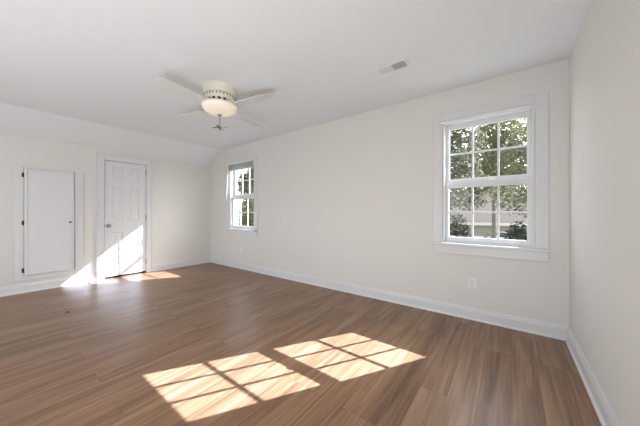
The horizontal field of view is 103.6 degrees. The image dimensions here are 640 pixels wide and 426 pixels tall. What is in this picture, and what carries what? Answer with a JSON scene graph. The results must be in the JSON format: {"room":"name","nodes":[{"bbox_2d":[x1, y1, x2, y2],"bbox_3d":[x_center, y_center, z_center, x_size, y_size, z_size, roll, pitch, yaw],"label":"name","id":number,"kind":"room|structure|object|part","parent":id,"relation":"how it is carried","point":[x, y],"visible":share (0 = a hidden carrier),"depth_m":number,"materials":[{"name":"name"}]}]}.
{"room":"empty bedroom","nodes":[
{"label":"empty bedroom","id":0,"kind":"room"},
{"bbox_2d":[0,133,210,286],"bbox_3d":[-4.336,0.033,3.285,0.160,2.148,6.045,0,0,37],"label":"wall","id":1,"kind":"structure","parent":0,"point":[181,190],"depth_m":4.07,"materials":[{"name":"white paint"}]},
{"bbox_2d":[15,164,82,281],"bbox_3d":[-3.909,0.145,3.672,0.056,1.592,0.686,0,0,37],"label":"door","id":2,"kind":"structure","parent":1,"relation":"in","point":[48,203],"depth_m":3.64,"materials":[{"name":"white paint"}]},
{"bbox_3d":[-3.917,0.131,3.662,0.012,1.484,0.496,0,0,37],"label":"edge moulding","id":3,"kind":"part","parent":2,"relation":"part of","materials":[{"name":"white paint"}]},
{"bbox_3d":[-3.929,0.131,3.672,0.020,1.480,0.492,0,0,37],"label":"hatch panel","id":4,"kind":"part","parent":2,"relation":"part of","materials":[{"name":"white paint"}]},
{"bbox_2d":[0,256,210,296],"bbox_3d":[-4.213,1.046,3.292,0.028,0.122,5.885,0,0,37],"label":"baseboard","id":5,"kind":"structure","parent":1,"relation":"attached to","point":[55,283],"depth_m":3.80,"materials":[{"name":"white wood"}]},
{"bbox_2d":[96,152,152,280],"bbox_3d":[-3.378,0.061,4.402,0.109,2.092,0.804,0,0,37],"label":"door","id":6,"kind":"structure","parent":1,"relation":"in","point":[124,191],"depth_m":4.37,"materials":[{"name":"white paint"}]},
{"bbox_3d":[-3.477,-0.650,4.326,0.032,0.245,0.142,0,0,37],"label":"panel","id":7,"kind":"part","parent":6,"relation":"part of","materials":[{"name":"white paint"}]},
{"bbox_3d":[-3.477,-0.143,4.326,0.032,0.590,0.142,0,0,37],"label":"panel","id":8,"kind":"part","parent":6,"relation":"part of","materials":[{"name":"white paint"}]},
{"bbox_3d":[-3.477,0.622,4.326,0.032,0.580,0.142,0,0,37],"label":"panel","id":9,"kind":"part","parent":6,"relation":"part of","materials":[{"name":"white paint"}]},
{"bbox_3d":[-3.333,-0.650,4.518,0.032,0.245,0.142,0,0,37],"label":"panel","id":10,"kind":"part","parent":6,"relation":"part of","materials":[{"name":"white paint"}]},
{"bbox_3d":[-3.333,-0.143,4.518,0.032,0.590,0.142,0,0,37],"label":"panel","id":11,"kind":"part","parent":6,"relation":"part of","materials":[{"name":"white paint"}]},
{"bbox_3d":[-3.333,0.622,4.518,0.032,0.580,0.142,0,0,37],"label":"panel","id":12,"kind":"part","parent":6,"relation":"part of","materials":[{"name":"white paint"}]},
{"bbox_2d":[0,0,590,165],"bbox_3d":[-1.933,-1.203,1.548,6.088,0.540,6.165,0,0,37],"label":"ceiling","id":13,"kind":"structure","parent":0,"point":[74,72],"depth_m":2.14,"materials":[{"name":"paint"}]},
{"bbox_2d":[152,78,270,130],"bbox_3d":[-1.081,-1.105,2.719,1.007,0.457,1.007,0,0,-17],"label":"ceiling fan","id":14,"kind":"object","parent":13,"relation":"attached to","point":[219,97],"visible":1,"depth_m":2.58,"materials":[{"name":"white metal"}]},
{"bbox_3d":[-1.298,-1.118,2.312,0.143,0.034,0.422,0,0,28],"label":"blade","id":15,"kind":"part","parent":14,"relation":"part of","materials":[{"name":"white wood"}]},
{"bbox_3d":[-1.488,-1.118,2.935,0.422,0.034,0.143,0,0,28],"label":"blade","id":16,"kind":"part","parent":14,"relation":"part of","materials":[{"name":"white wood"}]},
{"bbox_3d":[-1.081,-1.096,2.719,0.356,0.090,0.356,0,0,37],"label":"lamp shade","id":17,"kind":"part","parent":14,"relation":"part of","materials":[{"name":"white glass"}]},
{"bbox_3d":[-0.865,-1.118,3.126,0.143,0.034,0.422,0,0,28],"label":"blade","id":18,"kind":"part","parent":14,"relation":"part of","materials":[{"name":"white wood"}]},
{"bbox_3d":[-0.674,-1.118,2.502,0.422,0.034,0.143,0,0,28],"label":"blade","id":19,"kind":"part","parent":14,"relation":"part of","materials":[{"name":"white wood"}]},
{"bbox_2d":[374,58,410,76],"bbox_3d":[0.662,-1.326,2.315,0.300,0.015,0.145,0,0,37],"label":"ceiling vent","id":20,"kind":"object","parent":13,"relation":"in","point":[403,63],"visible":1,"depth_m":2.30,"materials":[{"name":"white plastic"}]},
{"bbox_2d":[0,262,601,425],"bbox_3d":[-1.933,1.167,1.548,6.088,0.120,6.165,0,0,37],"label":"floor","id":21,"kind":"structure","parent":0,"point":[204,344],"depth_m":1.86,"materials":[{"name":"brown wood"}]},
{"bbox_2d":[211,58,568,325],"bbox_3d":[-0.114,-0.113,3.962,6.088,2.440,0.120,0,0,37],"label":"wall","id":22,"kind":"structure","parent":0,"point":[349,199],"depth_m":3.16,"materials":[{"name":"white paint"}]},
{"bbox_2d":[226,154,257,235],"bbox_3d":[-1.516,-0.318,4.991,0.988,1.520,0.165,0,0,37],"label":"window","id":23,"kind":"structure","parent":22,"relation":"in","point":[231,185],"depth_m":5.06,"materials":[{"name":"white plastic"}]},
{"bbox_2d":[226,159,255,231],"bbox_3d":[-1.535,-0.326,4.899,0.930,1.357,0.058,0,0,37],"label":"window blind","id":24,"kind":"object","parent":23,"relation":"attached to","point":[244,164],"visible":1,"depth_m":4.92,"materials":[{"name":"white plastic"}]},
{"bbox_3d":[-1.504,-0.006,5.007,0.742,0.638,0.028,0,0,37],"label":"sash","id":25,"kind":"part","parent":23,"relation":"part of","materials":[{"name":"white plastic"}]},
{"bbox_3d":[-1.481,-0.645,5.038,0.742,0.648,0.028,0,0,37],"label":"sash","id":26,"kind":"part","parent":23,"relation":"part of","materials":[{"name":"white plastic"}]},
{"bbox_2d":[210,257,567,340],"bbox_3d":[-0.158,1.046,3.903,5.768,0.122,0.028,0,0,37],"label":"baseboard","id":27,"kind":"structure","parent":22,"relation":"attached to","point":[556,331],"depth_m":2.87,"materials":[{"name":"white wood"}]},
{"bbox_2d":[468,277,475,289],"bbox_3d":[1.575,0.735,2.608,0.072,0.116,0.009,0,0,37],"label":"electrical outlet","id":28,"kind":"object","parent":22,"relation":"attached to","point":[471,281],"visible":1,"depth_m":2.61,"materials":[{"name":"white plastic"}]},
{"bbox_2d":[432,92,550,261],"bbox_3d":[1.686,-0.318,2.577,0.988,1.520,0.165,0,0,37],"label":"window","id":29,"kind":"structure","parent":22,"relation":"in","point":[536,178],"depth_m":2.49,"materials":[{"name":"white plastic"}]},
{"bbox_3d":[1.698,-0.006,2.593,0.742,0.638,0.028,0,0,37],"label":"sash","id":30,"kind":"part","parent":29,"relation":"part of","materials":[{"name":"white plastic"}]},
{"bbox_2d":[440,103,537,125],"bbox_3d":[1.639,-0.972,2.515,0.814,0.050,0.044,0,0,37],"label":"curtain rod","id":31,"kind":"object","parent":29,"relation":"attached to","point":[535,104],"visible":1,"depth_m":2.46,"materials":[{"name":"white plastic"}]},
{"bbox_3d":[1.721,-0.645,2.623,0.742,0.648,0.028,0,0,37],"label":"sash","id":32,"kind":"part","parent":29,"relation":"part of","materials":[{"name":"white plastic"}]},
{"bbox_2d":[569,0,639,425],"bbox_3d":[0.397,-0.113,-0.284,0.160,2.440,6.045,0,0,37],"label":"wall","id":33,"kind":"structure","parent":0,"point":[604,59],"depth_m":1.31,"materials":[{"name":"white paint"}]},
{"bbox_2d":[565,326,619,425],"bbox_3d":[0.370,1.046,-0.163,0.028,0.122,5.885,0,0,37],"label":"baseboard","id":34,"kind":"structure","parent":33,"relation":"attached to","point":[606,416],"depth_m":1.52,"materials":[{"name":"white wood"}]},
{"label":"outside","id":35,"kind":"structure","parent":0,"visible":0},
{"bbox_3d":[28.233,4.107,37.447,140.000,0.300,86.205,0,0,37],"label":"lawn","id":36,"kind":"structure","parent":35,"visible":0},
{"bbox_2d":[236,170,244,224],"bbox_3d":[-15.637,-1.593,27.382,10.860,11.100,9.700,0,0,37],"label":"house","id":37,"kind":"structure","parent":36,"relation":"on","point":[237,171],"depth_m":27.80,"materials":[{"name":"white"}]},
{"bbox_2d":[237,168,252,215],"bbox_3d":[-6.434,-2.208,25.500,4.100,12.335,3.998,0,0,-5],"label":"tree","id":38,"kind":"object","parent":36,"relation":"on","point":[248,168],"visible":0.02,"depth_m":24.89,"materials":[{"name":"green plant"}]},
{"bbox_2d":[237,166,253,225],"bbox_3d":[-4.404,-1.454,18.827,3.340,10.828,3.208,0,0,-26],"label":"tree","id":39,"kind":"object","parent":36,"relation":"on","point":[245,186],"visible":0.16,"depth_m":18.47,"materials":[{"name":"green plant"}]},
{"bbox_2d":[449,197,457,230],"bbox_3d":[4.910,1.530,10.524,1.520,4.879,1.339,0,0,37],"label":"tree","id":40,"kind":"object","parent":36,"relation":"on","point":[451,208],"visible":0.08,"depth_m":10.30,"materials":[{"name":"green plant"}]},
{"bbox_2d":[449,214,470,236],"bbox_3d":[8.517,2.006,15.615,1.895,3.904,1.852,0,0,37],"label":"shrub","id":41,"kind":"object","parent":36,"relation":"on","point":[454,233],"visible":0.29,"depth_m":15.41,"materials":[{"name":"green plant"}]},
{"bbox_2d":[449,127,496,210],"bbox_3d":[6.868,-0.983,13.905,4.816,9.886,4.337,0,0,37],"label":"tree","id":42,"kind":"object","parent":36,"relation":"on","point":[459,163],"visible":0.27,"depth_m":12.92,"materials":[{"name":"green plant"}]},
{"bbox_2d":[450,235,505,238],"bbox_3d":[12.726,2.832,18.208,14.520,2.250,0.120,0,0,37],"label":"rail fence","id":43,"kind":"object","parent":36,"relation":"on","point":[450,235],"visible":0.02,"depth_m":18.80,"materials":[{"name":"white wood"}]},
{"bbox_2d":[449,189,526,237],"bbox_3d":[14.944,0.907,24.388,13.300,6.100,9.860,0,0,37],"label":"house","id":44,"kind":"structure","parent":36,"relation":"on","point":[482,222],"depth_m":20.39,"materials":[{"name":"beige"}]},
{"bbox_3d":[13.970,2.257,19.525,0.900,1.400,0.040,0,0,37],"label":"pane","id":45,"kind":"part","parent":44,"relation":"part of","materials":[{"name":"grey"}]},
{"bbox_2d":[454,118,526,238],"bbox_3d":[11.678,-1.610,17.044,5.843,11.139,5.290,0,0,37],"label":"tree","id":46,"kind":"object","parent":36,"relation":"on","point":[488,169],"visible":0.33,"depth_m":16.25,"materials":[{"name":"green plant"}]},
{"bbox_2d":[478,146,524,188],"bbox_3d":[24.701,-3.067,35.300,7.196,14.055,7.604,0,0,37],"label":"tree","id":47,"kind":"object","parent":36,"relation":"on","point":[506,146],"visible":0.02,"depth_m":34.35,"materials":[{"name":"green plant"}]},
{"bbox_2d":[487,119,526,217],"bbox_3d":[9.483,-0.634,10.000,4.749,9.189,4.099,0,0,37],"label":"tree","id":48,"kind":"object","parent":36,"relation":"on","point":[517,142],"visible":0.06,"depth_m":10.66,"materials":[{"name":"green plant"}]},
{"bbox_2d":[503,220,526,239],"bbox_3d":[7.022,2.112,8.972,1.290,3.691,1.295,0,0,37],"label":"shrub","id":49,"kind":"object","parent":36,"relation":"on","point":[522,235],"visible":0.12,"depth_m":8.92,"materials":[{"name":"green plant"}]}
]}

